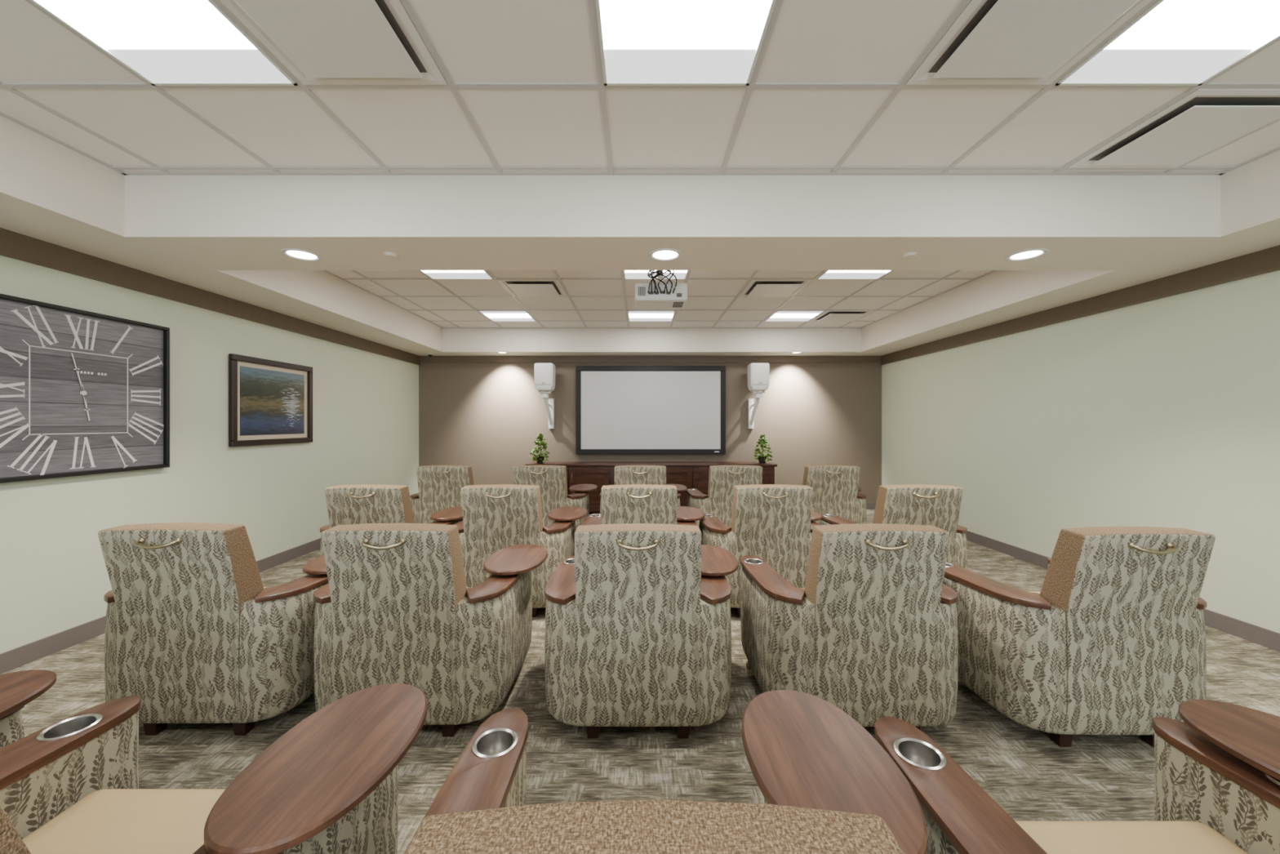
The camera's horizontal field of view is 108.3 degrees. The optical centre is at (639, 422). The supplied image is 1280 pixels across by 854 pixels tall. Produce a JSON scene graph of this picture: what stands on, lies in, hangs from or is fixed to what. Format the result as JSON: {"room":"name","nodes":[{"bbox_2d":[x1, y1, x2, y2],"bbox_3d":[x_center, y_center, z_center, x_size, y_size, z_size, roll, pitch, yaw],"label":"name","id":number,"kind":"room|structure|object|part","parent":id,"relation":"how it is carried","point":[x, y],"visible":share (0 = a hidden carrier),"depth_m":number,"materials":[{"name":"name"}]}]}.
{"room":"screening room","nodes":[
{"label":"screening room","id":0,"kind":"room"},
{"bbox_2d":[0,255,418,653],"bbox_3d":[-3.450,-0.095,2.255,0.120,2.850,9.950,0,0,0],"label":"wall","id":1,"kind":"structure","parent":0,"point":[55,579],"depth_m":3.57,"materials":[{"name":"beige paint"}]},
{"bbox_2d":[0,293,169,483],"bbox_3d":[-3.367,-0.180,2.795,0.044,0.996,1.004,0,0,0],"label":"wall clock","id":2,"kind":"object","parent":1,"relation":"attached to","point":[82,392],"visible":1,"depth_m":2.76,"materials":[{"name":"grey wood"}]},
{"bbox_2d":[0,537,320,674],"bbox_3d":[-3.384,1.278,2.255,0.012,0.105,9.710,0,0,0],"label":"baseboard","id":3,"kind":"structure","parent":1,"relation":"attached to","point":[11,660],"depth_m":2.74,"materials":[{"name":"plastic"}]},
{"bbox_2d":[0,227,420,364],"bbox_3d":[-3.380,-0.960,2.255,0.020,0.140,9.710,0,0,0],"label":"trim","id":4,"kind":"structure","parent":1,"relation":"attached to","point":[14,245],"depth_m":3.25,"materials":[{"name":"paint"}]},
{"bbox_2d":[228,353,312,446],"bbox_3d":[-3.369,-0.187,4.280,0.039,0.770,0.940,0,0,0],"label":"picture","id":5,"kind":"object","parent":1,"relation":"attached to","point":[270,402],"visible":1,"depth_m":4.20},
{"bbox_2d":[240,365,304,435],"bbox_3d":[-3.373,-0.187,4.280,0.001,0.590,0.750,0,0,0],"label":"print","id":6,"kind":"object","parent":5,"relation":"attached to","point":[272,402],"depth_m":4.23},
{"bbox_2d":[0,115,1279,355],"bbox_3d":[0.170,-1.204,2.255,7.120,0.349,9.710,0,0,0],"label":"ceiling","id":7,"kind":"structure","parent":0,"point":[223,235],"depth_m":2.56,"materials":[{"name":"white paint"}]},
{"bbox_2d":[280,248,321,261],"bbox_3d":[-2.065,-1.027,2.830,0.204,0.006,0.204,0,0,0],"label":"recessed light","id":8,"kind":"object","parent":7,"relation":"in","point":[298,254],"visible":1,"depth_m":2.82,"materials":[{"name":"white plastic"}]},
{"bbox_2d":[219,0,447,84],"bbox_3d":[-1.069,-1.363,1.582,0.582,0.033,0.582,0,0,0],"label":"ceiling vent","id":9,"kind":"object","parent":7,"relation":"in","point":[319,42],"visible":1,"depth_m":1.63,"materials":[{"name":"white metal"}]},
{"bbox_2d":[382,252,398,258],"bbox_3d":[-1.520,-1.023,2.830,0.084,0.014,0.084,0,0,0],"label":"sprinkler cover","id":10,"kind":"object","parent":7,"relation":"attached to","point":[388,255],"visible":1,"depth_m":2.81,"materials":[{"name":"metal"}]},
{"bbox_2d":[497,280,567,297],"bbox_3d":[-1.069,-1.363,4.725,0.582,0.033,0.582,0,0,0],"label":"ceiling vent","id":11,"kind":"object","parent":7,"relation":"in","point":[520,288],"visible":1,"depth_m":4.63,"materials":[{"name":"white metal"}]},
{"bbox_2d":[0,0,1279,328],"bbox_3d":[0.185,-1.377,2.350,6.070,0.009,8.700,0,0,0],"label":"grid","id":12,"kind":"structure","parent":7,"relation":"attached to","point":[410,10],"depth_m":2.26,"materials":[{"name":"white metal"}]},
{"bbox_2d":[648,248,681,261],"bbox_3d":[0.160,-1.027,2.830,0.204,0.006,0.204,0,0,0],"label":"recessed light","id":13,"kind":"object","parent":7,"relation":"in","point":[664,254],"visible":1,"depth_m":2.82,"materials":[{"name":"white plastic"}]},
{"bbox_2d":[738,280,812,297],"bbox_3d":[1.371,-1.363,4.725,0.582,0.033,0.582,0,0,0],"label":"ceiling vent","id":14,"kind":"object","parent":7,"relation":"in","point":[755,288],"visible":1,"depth_m":4.63,"materials":[{"name":"white metal"}]},
{"bbox_2d":[809,310,875,321],"bbox_3d":[2.591,-1.363,5.945,0.582,0.033,0.582,0,0,0],"label":"ceiling vent","id":15,"kind":"object","parent":7,"relation":"in","point":[828,315],"visible":1,"depth_m":5.84,"materials":[{"name":"white metal"}]},
{"bbox_2d":[902,252,917,258],"bbox_3d":[1.655,-1.023,2.830,0.084,0.014,0.084,0,0,0],"label":"sprinkler cover","id":16,"kind":"object","parent":7,"relation":"attached to","point":[910,255],"visible":1,"depth_m":2.81,"materials":[{"name":"metal"}]},
{"bbox_2d":[1004,248,1048,261],"bbox_3d":[2.370,-1.027,2.830,0.204,0.006,0.204,0,0,0],"label":"recessed light","id":17,"kind":"object","parent":7,"relation":"in","point":[1029,254],"visible":1,"depth_m":2.82,"materials":[{"name":"white plastic"}]},
{"bbox_2d":[906,0,1151,84],"bbox_3d":[1.371,-1.363,1.582,0.582,0.033,0.582,0,0,0],"label":"ceiling vent","id":18,"kind":"object","parent":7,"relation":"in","point":[990,42],"visible":1,"depth_m":1.63,"materials":[{"name":"white metal"}]},
{"bbox_2d":[1067,88,1279,168],"bbox_3d":[2.591,-1.363,2.192,0.582,0.033,0.582,0,0,0],"label":"ceiling vent","id":19,"kind":"object","parent":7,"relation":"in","point":[1205,120],"visible":1,"depth_m":2.13,"materials":[{"name":"white metal"}]},
{"bbox_2d":[0,0,1279,327],"bbox_3d":[0.170,-1.430,2.255,7.120,0.100,9.710,0,0,0],"label":"ceiling","id":20,"kind":"structure","parent":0,"point":[476,41],"depth_m":2.10,"materials":[{"name":"paint"}]},
{"bbox_2d":[30,0,297,85],"bbox_3d":[-1.679,-1.374,1.582,0.586,0.012,0.586,0,0,0],"label":"ceiling light panel","id":21,"kind":"object","parent":20,"relation":"in","point":[164,42],"depth_m":1.67,"materials":[{"name":"white plastic"}]},
{"bbox_2d":[419,270,493,279],"bbox_3d":[-1.679,-1.374,4.115,0.586,0.012,0.586,0,0,0],"label":"ceiling light panel","id":22,"kind":"object","parent":20,"relation":"in","point":[433,274],"depth_m":4.29,"materials":[{"name":"white plastic"}]},
{"bbox_2d":[478,310,536,321],"bbox_3d":[-1.679,-1.374,5.945,0.586,0.012,0.586,0,0,0],"label":"ceiling light panel","id":23,"kind":"object","parent":20,"relation":"in","point":[494,315],"depth_m":5.93,"materials":[{"name":"white plastic"}]},
{"bbox_2d":[627,310,675,321],"bbox_3d":[0.151,-1.374,5.945,0.586,0.012,0.586,0,0,0],"label":"ceiling light panel","id":24,"kind":"object","parent":20,"relation":"in","point":[633,315],"depth_m":5.93,"materials":[{"name":"white plastic"}]},
{"bbox_2d":[623,270,688,279],"bbox_3d":[0.151,-1.374,4.115,0.586,0.012,0.586,0,0,0],"label":"ceiling light panel","id":25,"kind":"object","parent":20,"relation":"in","point":[628,274],"depth_m":4.29,"materials":[{"name":"white plastic"}]},
{"bbox_2d":[635,270,687,309],"bbox_3d":[0.172,-1.164,3.750,0.410,0.423,0.400,0,0,0],"label":"ceiling projector","id":26,"kind":"object","parent":20,"relation":"hanging from","point":[660,294],"depth_m":3.60,"materials":[{"name":"white plastic"}]},
{"bbox_2d":[595,0,776,85],"bbox_3d":[0.151,-1.374,1.582,0.586,0.012,0.586,0,0,0],"label":"ceiling light panel","id":27,"kind":"object","parent":20,"relation":"in","point":[643,42],"depth_m":1.67,"materials":[{"name":"white plastic"}]},
{"bbox_2d":[764,310,825,321],"bbox_3d":[1.981,-1.374,5.945,0.586,0.012,0.586,0,0,0],"label":"ceiling light panel","id":28,"kind":"object","parent":20,"relation":"in","point":[780,315],"depth_m":5.93,"materials":[{"name":"white plastic"}]},
{"bbox_2d":[816,270,892,279],"bbox_3d":[1.981,-1.374,4.115,0.586,0.012,0.586,0,0,0],"label":"ceiling light panel","id":29,"kind":"object","parent":20,"relation":"in","point":[828,274],"depth_m":4.29,"materials":[{"name":"white plastic"}]},
{"bbox_2d":[1055,0,1279,85],"bbox_3d":[1.981,-1.374,1.582,0.586,0.012,0.586,0,0,0],"label":"ceiling light panel","id":30,"kind":"object","parent":20,"relation":"in","point":[1173,42],"depth_m":1.68,"materials":[{"name":"white plastic"}]},
{"bbox_2d":[1,509,1279,853],"bbox_3d":[0.170,1.380,2.255,7.360,0.100,9.950,0,0,0],"label":"floor","id":31,"kind":"structure","parent":0,"point":[1031,777],"depth_m":1.90,"materials":[{"name":"carpet"}]},
{"bbox_2d":[0,669,56,748],"bbox_3d":[-2.014,0.873,0.870,0.927,0.914,0.890,0,0,0],"label":"armchair","id":32,"kind":"object","parent":31,"relation":"on","point":[18,689],"visible":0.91,"depth_m":1.23,"materials":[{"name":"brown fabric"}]},
{"bbox_2d":[97,522,328,735],"bbox_3d":[-1.843,0.873,2.230,0.927,0.914,0.890,0,0,0],"label":"armchair","id":33,"kind":"object","parent":31,"relation":"on","point":[193,630],"visible":0.75,"depth_m":1.89,"materials":[{"name":"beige fabric"}]},
{"bbox_2d":[0,683,426,853],"bbox_3d":[-0.981,0.873,0.844,0.952,0.914,0.859,0,0,0],"label":"armchair","id":34,"kind":"object","parent":31,"relation":"on","point":[329,784],"visible":1,"depth_m":1.01,"materials":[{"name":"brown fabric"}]},
{"bbox_2d":[320,484,462,555],"bbox_3d":[-1.764,0.873,3.430,0.927,0.914,0.890,0,0,0],"label":"armchair","id":35,"kind":"object","parent":31,"relation":"on","point":[361,504],"visible":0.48,"depth_m":3.05,"materials":[{"name":"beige fabric"}]},
{"bbox_2d":[313,523,547,737],"bbox_3d":[-0.954,0.873,2.220,0.927,0.914,0.890,0,0,0],"label":"armchair","id":36,"kind":"object","parent":31,"relation":"on","point":[396,605],"visible":0.91,"depth_m":1.88,"materials":[{"name":"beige fabric"}]},
{"bbox_2d":[409,465,474,523],"bbox_3d":[-1.853,0.873,4.860,0.927,0.914,0.890,0,0,0],"label":"armchair","id":37,"kind":"object","parent":31,"relation":"on","point":[439,486],"visible":0.46,"depth_m":4.50,"materials":[{"name":"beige fabric"}]},
{"bbox_2d":[453,484,587,617],"bbox_3d":[-0.874,0.873,3.430,0.927,0.914,0.890,0,0,0],"label":"armchair","id":38,"kind":"object","parent":31,"relation":"on","point":[496,517],"visible":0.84,"depth_m":3.08,"materials":[{"name":"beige fabric"}]},
{"bbox_2d":[512,465,597,528],"bbox_3d":[-0.923,0.873,4.860,0.927,0.914,0.890,0,0,0],"label":"armchair","id":39,"kind":"object","parent":31,"relation":"on","point":[551,479],"visible":0.47,"depth_m":4.50,"materials":[{"name":"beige fabric"}]},
{"bbox_2d":[544,523,737,738],"bbox_3d":[0.042,0.873,2.210,0.927,0.914,0.890,0,0,0],"label":"armchair","id":40,"kind":"object","parent":31,"relation":"on","point":[638,625],"visible":1,"depth_m":1.86,"materials":[{"name":"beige fabric"}]},
{"bbox_2d":[581,484,704,525],"bbox_3d":[0.046,0.873,3.430,0.927,0.914,0.890,0,0,0],"label":"armchair","id":41,"kind":"object","parent":31,"relation":"on","point":[650,504],"visible":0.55,"depth_m":3.05,"materials":[{"name":"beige fabric"}]},
{"bbox_2d":[600,465,687,513],"bbox_3d":[0.057,0.873,4.860,0.927,0.914,0.890,0,0,0],"label":"armchair","id":42,"kind":"object","parent":31,"relation":"on","point":[624,474],"visible":0.24,"depth_m":4.47,"materials":[{"name":"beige fabric"}]},
{"bbox_2d":[525,461,777,514],"bbox_3d":[0.170,0.955,6.703,3.540,0.750,0.475,0,0,0],"label":"credenza","id":43,"kind":"object","parent":31,"relation":"on","point":[691,474],"visible":0.27,"depth_m":6.50,"materials":[{"name":"brown wood"}]},
{"bbox_2d":[528,433,549,462],"bbox_3d":[-1.441,0.364,6.684,0.307,0.432,0.301,0,0,0],"label":"potted plant","id":44,"kind":"object","parent":43,"relation":"on","point":[540,458],"visible":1,"depth_m":6.65,"materials":[{"name":"green plant"}]},
{"bbox_2d":[536,455,544,462],"bbox_3d":[-1.430,0.530,6.680,0.132,0.100,0.132,0,0,0],"label":"pot","id":45,"kind":"object","parent":43,"relation":"on","point":[538,460],"depth_m":6.63,"materials":[{"name":"black ceramic"}]},
{"bbox_3d":[-1.280,0.935,6.505,0.560,0.610,0.029,0,0,0],"label":"door panel","id":46,"kind":"part","parent":43,"relation":"part of","materials":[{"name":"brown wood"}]},
{"bbox_3d":[-0.700,0.935,6.505,0.560,0.610,0.029,0,0,0],"label":"door panel","id":47,"kind":"part","parent":43,"relation":"part of","materials":[{"name":"brown wood"}]},
{"bbox_3d":[-0.120,0.935,6.505,0.560,0.610,0.029,0,0,0],"label":"door panel","id":48,"kind":"part","parent":43,"relation":"part of","materials":[{"name":"brown wood"}]},
{"bbox_3d":[0.460,0.935,6.505,0.560,0.610,0.029,0,0,0],"label":"door panel","id":49,"kind":"part","parent":43,"relation":"part of","materials":[{"name":"brown wood"}]},
{"bbox_3d":[1.040,0.935,6.505,0.560,0.610,0.029,0,0,0],"label":"door panel","id":50,"kind":"part","parent":43,"relation":"part of","materials":[{"name":"brown wood"}]},
{"bbox_2d":[758,455,766,462],"bbox_3d":[1.780,0.530,6.680,0.132,0.100,0.132,0,0,0],"label":"pot","id":51,"kind":"object","parent":43,"relation":"on","point":[764,458],"depth_m":6.63,"materials":[{"name":"black ceramic"}]},
{"bbox_2d":[753,434,773,462],"bbox_3d":[1.794,0.373,6.674,0.301,0.414,0.296,0,0,0],"label":"potted plant","id":52,"kind":"object","parent":43,"relation":"on","point":[762,459],"visible":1,"depth_m":6.65,"materials":[{"name":"green plant"}]},
{"bbox_3d":[1.620,0.935,6.505,0.560,0.610,0.029,0,0,0],"label":"door panel","id":53,"kind":"part","parent":43,"relation":"part of","materials":[{"name":"brown wood"}]},
{"bbox_2d":[404,689,927,853],"bbox_3d":[0.064,0.873,0.789,0.932,0.914,0.859,0,0,0],"label":"armchair","id":54,"kind":"object","parent":31,"relation":"on","point":[827,785],"visible":1,"depth_m":0.75,"materials":[{"name":"brown wood"}]},
{"bbox_2d":[686,465,762,526],"bbox_3d":[0.987,0.873,4.860,0.927,0.914,0.890,0,0,0],"label":"armchair","id":55,"kind":"object","parent":31,"relation":"on","point":[718,502],"visible":0.48,"depth_m":4.50,"materials":[{"name":"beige fabric"}]},
{"bbox_2d":[698,484,822,617],"bbox_3d":[0.936,0.873,3.430,0.927,0.914,0.890,0,0,0],"label":"armchair","id":56,"kind":"object","parent":31,"relation":"on","point":[774,523],"visible":0.73,"depth_m":3.08,"materials":[{"name":"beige fabric"}]},
{"bbox_2d":[802,465,866,524],"bbox_3d":[1.927,0.873,4.860,0.927,0.914,0.890,0,0,0],"label":"armchair","id":57,"kind":"object","parent":31,"relation":"on","point":[836,489],"visible":0.45,"depth_m":4.51,"materials":[{"name":"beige fabric"}]},
{"bbox_2d":[740,523,958,729],"bbox_3d":[1.012,0.873,2.210,0.927,0.914,0.890,0,0,0],"label":"armchair","id":58,"kind":"object","parent":31,"relation":"on","point":[871,633],"visible":0.94,"depth_m":1.86,"materials":[{"name":"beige fabric"}]},
{"bbox_2d":[818,484,967,569],"bbox_3d":[1.870,0.873,3.414,0.834,0.914,0.859,0,0,0],"label":"armchair","id":59,"kind":"object","parent":31,"relation":"on","point":[939,506],"visible":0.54,"depth_m":3.06,"materials":[{"name":"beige fabric"}]},
{"bbox_2d":[874,699,1279,853],"bbox_3d":[1.077,0.873,0.754,1.028,0.914,0.859,0,0,0],"label":"armchair","id":60,"kind":"object","parent":31,"relation":"on","point":[1217,771],"visible":0.93,"depth_m":0.99,"materials":[{"name":"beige fabric"}]},
{"bbox_2d":[942,526,1215,746],"bbox_3d":[1.940,0.873,2.144,0.834,0.914,0.859,0,0,0],"label":"armchair","id":61,"kind":"object","parent":31,"relation":"on","point":[1112,641],"visible":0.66,"depth_m":1.82,"materials":[{"name":"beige fabric"}]},
{"bbox_2d":[418,362,881,502],"bbox_3d":[0.170,-0.095,7.170,7.120,2.850,0.120,0,0,0],"label":"wall","id":62,"kind":"structure","parent":0,"point":[486,417],"depth_m":7.11,"materials":[{"name":"beige paint"}]},
{"bbox_2d":[533,362,555,428],"bbox_3d":[-1.385,-0.390,6.889,0.272,0.960,0.438,0,0,0],"label":"wall speaker","id":63,"kind":"object","parent":62,"relation":"attached to","point":[544,372],"visible":1,"depth_m":6.69,"materials":[{"name":"white plastic"}]},
{"bbox_2d":[535,364,551,384],"bbox_3d":[-1.385,-0.698,6.678,0.224,0.285,0.009,0,0,0],"label":"grille","id":64,"kind":"object","parent":63,"relation":"attached to","point":[543,372],"depth_m":6.67,"materials":[{"name":"white metal"}]},
{"bbox_3d":[-1.385,-0.242,6.915,0.170,0.536,0.330,0,0,0],"label":"bracket arm","id":65,"kind":"part","parent":63,"relation":"part of","materials":[{"name":"white plastic"}]},
{"bbox_2d":[419,355,880,362],"bbox_3d":[0.170,-0.978,7.100,7.080,0.105,0.020,0,0,0],"label":"trim","id":66,"kind":"structure","parent":62,"relation":"attached to","point":[422,358],"depth_m":7.09,"materials":[{"name":"paint"}]},
{"bbox_2d":[575,365,725,453],"bbox_3d":[0.176,-0.195,7.074,2.286,1.344,0.055,0,0,0],"label":"projection screen","id":67,"kind":"object","parent":62,"relation":"attached to","point":[620,409],"visible":1,"depth_m":7.06,"materials":[{"name":"fabric"}]},
{"bbox_2d":[747,362,769,428],"bbox_3d":[1.750,-0.390,6.889,0.272,0.960,0.438,0,0,0],"label":"wall speaker","id":68,"kind":"object","parent":62,"relation":"attached to","point":[757,372],"visible":1,"depth_m":6.70,"materials":[{"name":"white plastic"}]},
{"bbox_3d":[1.750,-0.242,6.915,0.170,0.536,0.330,0,0,0],"label":"bracket arm","id":69,"kind":"part","parent":68,"relation":"part of","materials":[{"name":"white plastic"}]},
{"bbox_2d":[752,364,768,384],"bbox_3d":[1.750,-0.698,6.678,0.224,0.285,0.009,0,0,0],"label":"grille","id":70,"kind":"object","parent":68,"relation":"attached to","point":[760,372],"depth_m":6.67,"materials":[{"name":"white metal"}]},
{"bbox_2d":[866,502,875,509],"bbox_3d":[0.170,1.278,7.104,7.120,0.105,0.012,0,0,0],"label":"baseboard","id":71,"kind":"structure","parent":62,"relation":"attached to","point":[868,505],"depth_m":7.10,"materials":[{"name":"plastic"}]},
{"bbox_2d":[881,270,1279,633],"bbox_3d":[3.790,-0.095,2.255,0.120,2.850,9.950,0,0,0],"label":"wall","id":72,"kind":"structure","parent":0,"point":[1162,412],"depth_m":3.57,"materials":[{"name":"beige paint"}]},
{"bbox_2d":[880,244,1279,364],"bbox_3d":[3.720,-0.960,2.255,0.020,0.140,9.710,0,0,0],"label":"trim","id":73,"kind":"structure","parent":72,"relation":"attached to","point":[1265,260],"depth_m":3.55,"materials":[{"name":"paint"}]},
{"bbox_2d":[965,530,1279,652],"bbox_3d":[3.724,1.278,2.255,0.012,0.105,9.710,0,0,0],"label":"baseboard","id":74,"kind":"structure","parent":72,"relation":"attached to","point":[1256,634],"depth_m":2.97,"materials":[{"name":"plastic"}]}
]}

